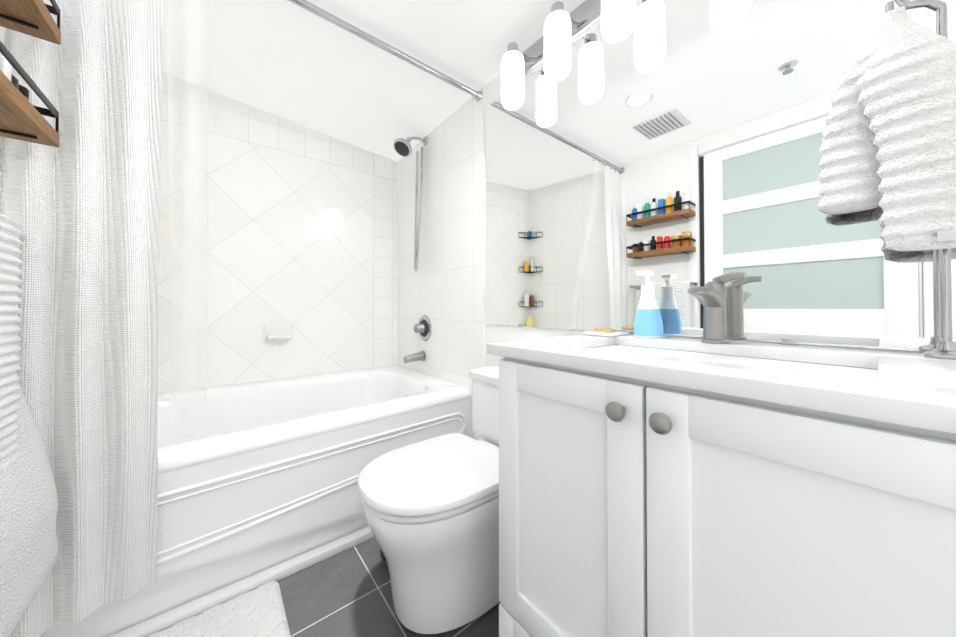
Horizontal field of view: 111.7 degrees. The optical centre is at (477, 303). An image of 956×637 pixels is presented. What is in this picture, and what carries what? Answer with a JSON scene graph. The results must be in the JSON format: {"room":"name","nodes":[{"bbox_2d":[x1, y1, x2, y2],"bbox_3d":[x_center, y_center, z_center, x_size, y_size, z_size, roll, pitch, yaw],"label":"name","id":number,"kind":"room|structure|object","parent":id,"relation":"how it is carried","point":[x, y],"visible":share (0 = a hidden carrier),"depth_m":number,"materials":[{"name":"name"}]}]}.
{"room":"bathroom","nodes":[
{"label":"bathroom","id":0,"kind":"room"},
{"bbox_2d":[0,26,4,55],"bbox_3d":[-0.870,-0.279,0.323,0.108,2.500,3.140,0,-1,-39],"label":"wall","id":1,"kind":"structure","parent":0,"point":[2,31],"depth_m":0.81,"materials":[{"name":"white paint"}]},
{"bbox_2d":[0,213,57,636],"bbox_3d":[-0.919,0.216,0.574,0.151,0.785,0.452,0,-1,-39],"label":"towel","id":2,"kind":"object","parent":1,"relation":"attached to","point":[28,536],"visible":1,"depth_m":0.63,"materials":[{"name":"white fabric"}]},
{"bbox_2d":[0,0,60,146],"bbox_3d":[-0.927,-0.597,0.578,0.130,0.450,0.435,0,-1,-39],"label":"wall shelf","id":3,"kind":"object","parent":1,"relation":"attached to","point":[22,118],"visible":1,"depth_m":0.70,"materials":[{"name":"brown wood"}]},
{"bbox_2d":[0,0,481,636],"bbox_3d":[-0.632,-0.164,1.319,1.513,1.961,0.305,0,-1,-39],"label":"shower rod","id":4,"kind":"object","parent":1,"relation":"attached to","point":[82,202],"visible":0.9,"depth_m":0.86,"materials":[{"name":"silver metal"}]},
{"bbox_2d":[0,0,208,636],"bbox_3d":[-1.049,-0.161,0.983,0.442,1.948,0.305,0,-1,-39],"label":"shower curtain","id":5,"kind":"object","parent":4,"relation":"hanging from","point":[87,206],"depth_m":0.86,"materials":[{"name":"white fabric"}]},
{"bbox_2d":[158,72,397,392],"bbox_3d":[-1.251,-0.260,2.090,1.730,2.500,0.108,0,-1,-39],"label":"wall","id":6,"kind":"structure","parent":0,"point":[301,227],"depth_m":1.99,"materials":[{"name":"ceramic tile"},{"name":"grout"}]},
{"bbox_2d":[264,322,291,340],"bbox_3d":[-1.225,0.174,1.997,0.150,0.110,0.060,0,-1,-39],"label":"soap dish","id":7,"kind":"object","parent":6,"relation":"attached to","point":[277,331],"visible":1,"depth_m":2.00,"materials":[{"name":"white ceramic"}]},
{"bbox_2d":[162,0,584,161],"bbox_3d":[-0.269,-1.371,0.882,1.730,0.505,3.240,0,-1,-39],"label":"ceiling","id":8,"kind":"structure","parent":0,"point":[288,61],"depth_m":1.53,"materials":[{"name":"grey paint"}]},
{"bbox_2d":[277,537,500,636],"bbox_3d":[-0.269,1.027,0.856,1.730,0.100,3.240,0,-1,-39],"label":"floor","id":9,"kind":"structure","parent":0,"point":[347,593],"depth_m":1.06,"materials":[{"name":"tile"}]},
{"bbox_2d":[147,580,290,636],"bbox_3d":[-0.786,0.963,0.778,0.585,0.023,0.465,0,-1,-39],"label":"bath mat","id":10,"kind":"object","parent":9,"relation":"on","point":[258,611],"visible":1,"depth_m":0.98,"materials":[{"name":"white fabric"}]},
{"bbox_2d":[39,365,473,636],"bbox_3d":[-0.894,0.725,1.636,1.508,0.520,1.026,0,-1,-39],"label":"bathtub","id":11,"kind":"object","parent":9,"relation":"on","point":[259,476],"visible":0.56,"depth_m":1.22,"materials":[{"name":"white ceramic"}]},
{"bbox_2d":[109,526,374,636],"bbox_3d":[-0.707,0.964,1.171,1.218,0.032,0.046,0,-1,-39],"label":"baseboard","id":12,"kind":"structure","parent":11,"relation":"attached to","point":[277,572],"depth_m":1.10,"materials":[{"name":"white wood"}]},
{"bbox_2d":[380,547,385,558],"bbox_3d":[-0.341,0.906,1.281,0.088,0.150,0.088,0,-1,-39],"label":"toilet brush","id":13,"kind":"object","parent":9,"relation":"on","point":[382,554],"visible":0.1,"depth_m":1.25,"materials":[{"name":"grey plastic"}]},
{"bbox_2d":[357,365,499,633],"bbox_3d":[-0.035,0.629,1.171,0.765,0.703,0.424,0,-1,-39],"label":"toilet","id":14,"kind":"object","parent":9,"relation":"on","point":[431,509],"visible":0.6,"depth_m":0.96,"materials":[{"name":"white ceramic"}]},
{"bbox_2d":[487,272,955,636],"bbox_3d":[0.636,0.446,0.488,0.582,1.055,1.298,0,-1,-39],"label":"bathroom vanity","id":15,"kind":"object","parent":9,"relation":"on","point":[714,481],"visible":1,"depth_m":0.47,"materials":[{"name":"white paint"}]},
{"bbox_2d":[583,328,628,336],"bbox_3d":[0.421,0.093,1.069,0.120,0.020,0.100,0,-1,-39],"label":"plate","id":16,"kind":"object","parent":15,"relation":"on","point":[608,332],"visible":0.98,"depth_m":1.03,"materials":[{"name":"white ceramic"}]},
{"bbox_2d":[633,270,663,337],"bbox_3d":[0.513,0.002,0.983,0.090,0.200,0.081,0,-1,-39],"label":"soap bottle","id":17,"kind":"object","parent":15,"relation":"on","point":[648,322],"visible":1,"depth_m":0.96,"materials":[{"name":"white plastic"}]},
{"bbox_2d":[817,0,955,358],"bbox_3d":[0.793,-0.301,0.616,0.105,0.799,0.210,0,-1,-39],"label":"towel stand","id":18,"kind":"object","parent":15,"relation":"on","point":[888,146],"visible":1,"depth_m":0.59,"materials":[{"name":"silver metal"}]},
{"bbox_2d":[817,6,955,250],"bbox_3d":[0.787,-0.321,0.611,0.089,0.456,0.210,0,-1,-39],"label":"hand towel","id":19,"kind":"object","parent":18,"relation":"hanging from","point":[889,136],"depth_m":0.59,"materials":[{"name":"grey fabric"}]},
{"bbox_2d":[397,19,923,412],"bbox_3d":[0.394,-0.268,1.339,0.108,2.500,3.140,0,-1,-39],"label":"wall","id":20,"kind":"structure","parent":0,"point":[443,287],"depth_m":1.94,"materials":[{"name":"ceramic tile"},{"name":"grout"}]},
{"bbox_2d":[393,136,427,271],"bbox_3d":[-0.438,-0.666,2.108,0.228,0.918,0.133,0,-1,-39],"label":"shower head","id":21,"kind":"object","parent":20,"relation":"attached to","point":[402,147],"visible":1,"depth_m":2.12},
{"bbox_2d":[403,351,425,363],"bbox_3d":[-0.422,0.356,2.152,0.135,0.072,0.072,0,-1,-39],"label":"tub spout","id":22,"kind":"object","parent":20,"relation":"attached to","point":[419,356],"visible":1,"depth_m":2.14,"materials":[{"name":"silver metal"}]},
{"bbox_2d":[413,315,431,340],"bbox_3d":[-0.388,0.166,2.156,0.080,0.176,0.176,0,-1,-39],"label":"shower valve","id":23,"kind":"object","parent":20,"relation":"attached to","point":[423,328],"visible":1,"depth_m":2.14,"materials":[{"name":"silver metal"}]},
{"bbox_2d":[501,0,635,110],"bbox_3d":[0.395,-0.994,1.139,0.166,0.293,0.945,0,-1,-39],"label":"vanity light","id":24,"kind":"object","parent":20,"relation":"attached to","point":[551,48],"visible":1,"depth_m":1.19,"materials":[{"name":"white glass"}]},
{"bbox_2d":[486,0,955,351],"bbox_3d":[0.476,-0.464,1.159,0.008,1.136,1.392,0,-1,-39],"label":"mirror","id":25,"kind":"object","parent":20,"relation":"attached to","point":[674,146],"visible":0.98,"depth_m":0.94,"materials":[{"name":"clear glass"}]}
]}

